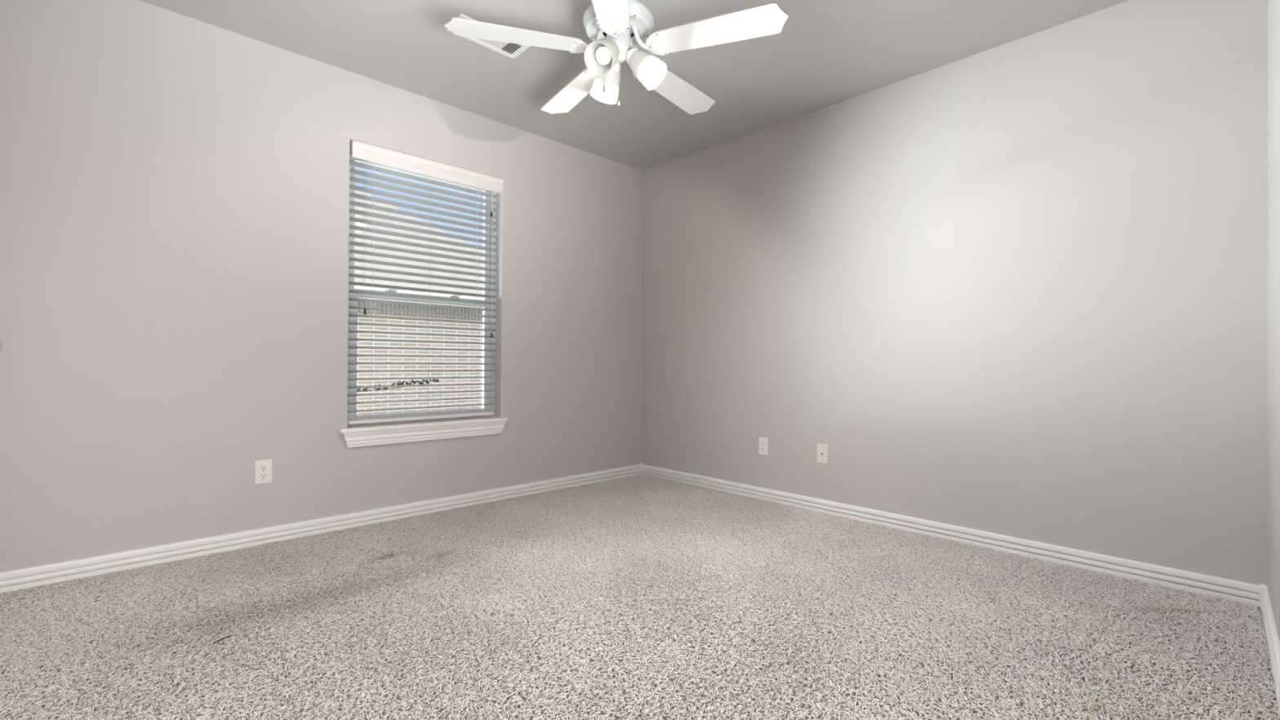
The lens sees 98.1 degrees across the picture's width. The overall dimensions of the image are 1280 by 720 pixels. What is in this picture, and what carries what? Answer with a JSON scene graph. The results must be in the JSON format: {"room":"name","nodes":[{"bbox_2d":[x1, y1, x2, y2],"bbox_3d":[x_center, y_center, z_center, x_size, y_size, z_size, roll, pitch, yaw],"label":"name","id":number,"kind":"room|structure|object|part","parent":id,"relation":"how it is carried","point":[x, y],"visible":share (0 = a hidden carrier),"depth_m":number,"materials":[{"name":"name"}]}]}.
{"room":"empty bedroom","nodes":[
{"label":"empty bedroom","id":0,"kind":"room"},
{"bbox_2d":[0,0,643,572],"bbox_3d":[-1.308,-0.263,3.286,3.560,2.552,0.120,1,0,-44],"label":"wall","id":1,"kind":"structure","parent":0,"point":[175,187],"depth_m":2.59,"materials":[{"name":"beige paint"}]},
{"bbox_2d":[254,459,271,484],"bbox_3d":[-1.830,0.545,2.699,0.070,0.114,0.008,1,0,-44],"label":"wall outlet","id":2,"kind":"object","parent":1,"relation":"attached to","point":[263,468],"visible":1,"depth_m":2.69,"materials":[{"name":"white plastic"}]},
{"bbox_2d":[259,472,267,479],"bbox_3d":[-1.829,0.564,2.697,0.034,0.028,0.004,1,0,-44],"label":"receptacle","id":3,"kind":"object","parent":2,"relation":"attached to","point":[262,475],"depth_m":2.70,"materials":[{"name":"white plastic"}]},
{"bbox_2d":[259,465,267,471],"bbox_3d":[-1.829,0.525,2.697,0.034,0.028,0.004,1,0,-44],"label":"receptacle","id":4,"kind":"object","parent":2,"relation":"attached to","point":[262,468],"depth_m":2.70,"materials":[{"name":"white plastic"}]},
{"bbox_2d":[0,464,640,595],"bbox_3d":[-1.231,0.869,3.267,3.422,0.089,0.016,1,0,-44],"label":"baseboard","id":5,"kind":"structure","parent":1,"relation":"attached to","point":[30,577],"depth_m":2.69,"materials":[{"name":"white paint"}]},
{"bbox_2d":[339,152,507,447],"bbox_3d":[-1.269,-0.354,3.321,0.989,1.650,0.184,1,0,-44],"label":"window","id":6,"kind":"structure","parent":1,"relation":"in","point":[406,431],"depth_m":3.28,"materials":[{"name":"grey plastic"}]},
{"bbox_3d":[-1.311,-0.744,3.381,0.858,0.800,0.026,1,0,-44],"label":"sash","id":7,"kind":"part","parent":6,"relation":"part of","materials":[{"name":"grey plastic"}]},
{"bbox_3d":[-1.296,-0.017,3.356,0.858,0.747,0.028,1,0,-44],"label":"sash","id":8,"kind":"part","parent":6,"relation":"part of","materials":[{"name":"grey plastic"}]},
{"bbox_3d":[-1.252,0.379,3.296,0.989,0.022,0.124,1,0,-44],"label":"sill","id":9,"kind":"part","parent":6,"relation":"part of","materials":[{"name":"white paint"}]},
{"bbox_2d":[347,140,503,424],"bbox_3d":[-1.243,-0.413,3.308,0.907,1.527,0.075,1,0,-44],"label":"window blind","id":10,"kind":"object","parent":6,"relation":"attached to","point":[359,150],"visible":0.92,"depth_m":3.27,"materials":[{"name":"white plastic"}]},
{"bbox_3d":[-1.506,-0.686,3.024,0.002,0.811,0.002,1,0,-29],"label":"pull cord","id":11,"kind":"part","parent":10,"relation":"part of","materials":[{"name":"white fabric"}]},
{"bbox_3d":[-1.499,-0.686,3.034,0.002,0.811,0.002,1,0,-29],"label":"pull cord","id":12,"kind":"part","parent":10,"relation":"part of","materials":[{"name":"white fabric"}]},
{"bbox_3d":[-1.487,-0.376,3.089,0.004,1.430,0.055,0,0,-27],"label":"ladder cord","id":13,"kind":"part","parent":10,"relation":"part of","materials":[{"name":"white fabric"}]},
{"bbox_3d":[-1.486,-0.376,3.100,0.011,1.430,0.037,0,0,-13],"label":"lift cord","id":14,"kind":"part","parent":10,"relation":"part of","materials":[{"name":"white fabric"}]},
{"bbox_3d":[-1.271,0.341,3.297,0.863,0.018,0.052,1,0,-44],"label":"rail","id":15,"kind":"part","parent":10,"relation":"part of","materials":[{"name":"white plastic"}]},
{"bbox_3d":[-1.254,-0.374,3.313,0.004,1.430,0.055,0,0,-27],"label":"ladder cord","id":16,"kind":"part","parent":10,"relation":"part of","materials":[{"name":"white fabric"}]},
{"bbox_3d":[-1.036,-0.371,3.521,0.018,1.430,0.052,1,0,-44],"label":"ladder cord","id":17,"kind":"part","parent":10,"relation":"part of","materials":[{"name":"white fabric"}]},
{"bbox_3d":[-1.034,-0.371,3.533,0.011,1.430,0.037,0,0,-13],"label":"lift cord","id":18,"kind":"part","parent":10,"relation":"part of","materials":[{"name":"white fabric"}]},
{"bbox_3d":[-0.947,-0.630,3.560,0.002,0.911,0.002,0,0,1],"label":"pull cord","id":19,"kind":"part","parent":10,"relation":"part of","materials":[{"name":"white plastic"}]},
{"bbox_2d":[140,0,1128,170],"bbox_3d":[-0.059,-1.587,2.085,3.680,0.100,3.581,1,0,-44],"label":"ceiling","id":20,"kind":"structure","parent":0,"point":[825,53],"depth_m":2.76,"materials":[{"name":"paint"}]},
{"bbox_2d":[445,13,529,58],"bbox_3d":[-0.718,-1.533,2.642,0.356,0.011,0.154,1,0,-44],"label":"ceiling vent","id":21,"kind":"object","parent":20,"relation":"in","point":[512,51],"visible":0.52,"depth_m":2.71,"materials":[{"name":"white metal"}]},
{"bbox_2d":[443,0,788,114],"bbox_3d":[-0.075,-1.269,2.241,1.225,0.535,1.236,1,0,-44],"label":"ceiling fan","id":22,"kind":"object","parent":20,"relation":"hanging from","point":[615,28],"visible":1,"depth_m":2.11,"materials":[{"name":"white metal"}]},
{"bbox_3d":[-0.474,-1.224,2.094,0.505,0.006,0.147,0,9,-15],"label":"fan blade","id":23,"kind":"part","parent":22,"relation":"part of","materials":[{"name":"white laminate"}]},
{"bbox_3d":[-0.303,-1.220,2.535,0.147,0.006,0.505,-10,5,-32],"label":"fan blade","id":24,"kind":"part","parent":22,"relation":"part of","materials":[{"name":"white laminate"}]},
{"bbox_3d":[-0.168,-1.264,2.175,0.083,0.117,0.020,0,0,-13],"label":"iron arm","id":25,"kind":"part","parent":22,"relation":"part of","materials":[{"name":"white metal"}]},
{"bbox_3d":[-0.131,-1.143,2.082,0.156,0.152,0.124,1,0,-44],"label":"lamp shade","id":26,"kind":"part","parent":22,"relation":"part of","materials":[{"name":"white glass"}]},
{"bbox_3d":[-0.138,-1.142,2.084,0.046,0.049,0.058,1,0,-44],"label":"bulb","id":27,"kind":"part","parent":22,"relation":"part of","materials":[{"name":"white glass"}]},
{"bbox_3d":[-0.132,-1.140,2.308,0.120,0.154,0.155,1,0,-44],"label":"lamp shade","id":28,"kind":"part","parent":22,"relation":"part of","materials":[{"name":"white glass"}]},
{"bbox_3d":[-0.107,-1.223,1.796,0.147,0.006,0.505,9,0,3],"label":"fan blade","id":29,"kind":"part","parent":22,"relation":"part of","materials":[{"name":"white laminate"}]},
{"bbox_3d":[-0.084,-1.303,2.198,0.256,0.004,0.256,1,0,-44],"label":"vent plate","id":30,"kind":"part","parent":22,"relation":"part of","materials":[{"name":"white metal"}]},
{"bbox_3d":[-0.083,-1.099,2.185,0.002,0.169,0.002,1,0,-44],"label":"pull chain","id":31,"kind":"part","parent":22,"relation":"part of","materials":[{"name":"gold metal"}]},
{"bbox_3d":[-0.004,-1.264,2.167,0.083,0.116,0.033,0,-9,21],"label":"iron arm","id":32,"kind":"part","parent":22,"relation":"part of","materials":[{"name":"white metal"}]},
{"bbox_3d":[0.028,-1.139,2.165,0.155,0.154,0.115,0,0,4],"label":"lamp shade","id":33,"kind":"part","parent":22,"relation":"part of","materials":[{"name":"white glass"}]},
{"bbox_3d":[0.169,-1.218,2.509,0.147,0.006,0.505,-11,-8,39],"label":"fan blade","id":34,"kind":"part","parent":22,"relation":"part of","materials":[{"name":"white laminate"}]},
{"bbox_3d":[0.290,-1.219,2.052,0.505,0.006,0.147,0,-9,21],"label":"fan blade","id":35,"kind":"part","parent":22,"relation":"part of","materials":[{"name":"white laminate"}]},
{"bbox_2d":[1,508,1277,719],"bbox_3d":[-0.075,0.965,2.073,3.440,0.100,3.341,1,0,-44],"label":"floor","id":36,"kind":"structure","parent":0,"point":[638,717],"depth_m":1.60,"materials":[{"name":"beige carpet"}]},
{"bbox_2d":[0,474,1279,719],"bbox_3d":[-0.079,0.906,2.069,3.428,0.019,3.317,1,0,-44],"label":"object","id":37,"kind":"structure","parent":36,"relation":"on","point":[695,521],"depth_m":1.85,"materials":[{"name":"beige carpet"}]},
{"bbox_2d":[212,635,232,644],"bbox_3d":[-1.322,0.884,1.759,0.006,0.006,0.058,0,0,22],"label":"strand","id":38,"kind":"object","parent":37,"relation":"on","point":[231,635],"visible":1,"depth_m":1.75,"materials":[{"name":"grey carpet"}]},
{"bbox_2d":[1088,702,1105,708],"bbox_3d":[1.180,0.895,1.440,0.050,0.010,0.011,0,0,-8],"label":"dried leaf","id":39,"kind":"object","parent":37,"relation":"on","point":[1091,704],"visible":1,"depth_m":1.44,"materials":[{"name":"beige plant"}]},
{"bbox_2d":[641,0,1267,586],"bbox_3d":[1.218,-0.247,3.310,0.120,2.552,3.581,1,0,-44],"label":"wall","id":40,"kind":"structure","parent":0,"point":[1018,288],"depth_m":2.65,"materials":[{"name":"beige paint"}]},
{"bbox_2d":[759,436,768,455],"bbox_3d":[0.808,0.566,3.636,0.008,0.114,0.070,1,0,-44],"label":"wall outlet","id":41,"kind":"object","parent":40,"relation":"attached to","point":[763,442],"visible":1,"depth_m":3.63,"materials":[{"name":"white plastic"}]},
{"bbox_2d":[817,444,827,463],"bbox_3d":[1.093,0.564,3.335,0.014,0.114,0.070,1,0,-44],"label":"cable plate","id":42,"kind":"object","parent":40,"relation":"attached to","point":[822,449],"visible":1,"depth_m":3.33,"materials":[{"name":"white plastic"}]},
{"bbox_2d":[641,464,1259,608],"bbox_3d":[1.161,0.884,3.258,0.016,0.089,3.303,1,0,-44],"label":"baseboard","id":43,"kind":"structure","parent":40,"relation":"attached to","point":[1217,587],"depth_m":2.65,"materials":[{"name":"white paint"}]},
{"bbox_2d":[1266,0,1279,644],"bbox_3d":[1.087,-0.260,0.787,3.560,2.552,0.120,1,0,-44],"label":"wall","id":44,"kind":"structure","parent":0,"point":[1273,6],"depth_m":1.82,"materials":[{"name":"beige paint"}]},
{"bbox_2d":[1258,583,1267,609],"bbox_3d":[2.309,0.881,2.057,0.020,0.098,0.020,1,0,-44],"label":"trim","id":45,"kind":"structure","parent":44,"relation":"attached to","point":[1262,586],"depth_m":2.06,"materials":[{"name":"white paint"}]},
{"bbox_2d":[1261,587,1279,711],"bbox_3d":[1.444,0.876,1.225,2.380,0.089,0.016,1,0,-44],"label":"baseboard","id":46,"kind":"structure","parent":44,"relation":"attached to","point":[1273,645],"depth_m":1.70,"materials":[{"name":"white paint"}]},
{"bbox_3d":[-1.311,-0.275,0.804,0.120,2.552,3.461,1,0,-44],"label":"wall","id":47,"kind":"structure","parent":0,"visible":0},
{"bbox_2d":[0,341,2,352],"bbox_3d":[-1.996,-0.125,1.620,0.113,2.027,0.861,1,0,-44],"label":"door","id":48,"kind":"structure","parent":47,"relation":"in","point":[1,344],"depth_m":1.92,"materials":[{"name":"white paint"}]},
{"label":"outside","id":49,"kind":"structure","parent":0,"visible":0},
{"bbox_3d":[-8.305,1.585,14.588,30.000,0.150,25.880,1,0,-44],"label":"ground","id":50,"kind":"structure","parent":49,"visible":0},
{"bbox_2d":[356,377,439,392],"bbox_3d":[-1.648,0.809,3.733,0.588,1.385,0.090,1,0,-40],"label":"shrub","id":51,"kind":"object","parent":50,"relation":"on","point":[437,380],"visible":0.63,"depth_m":3.75,"materials":[{"name":"green plant"}]},
{"bbox_3d":[-1.667,0.831,3.719,0.543,1.340,0.024,1,0,-44],"label":"stem","id":52,"kind":"part","parent":51,"relation":"part of","materials":[{"name":"brown plant"}]},
{"bbox_2d":[354,190,483,415],"bbox_3d":[-9.171,-1.400,10.874,14.465,5.774,8.840,1,0,-44],"label":"house","id":53,"kind":"structure","parent":50,"relation":"on","point":[366,335],"depth_m":10.43,"materials":[{"name":"brick"}]}
]}

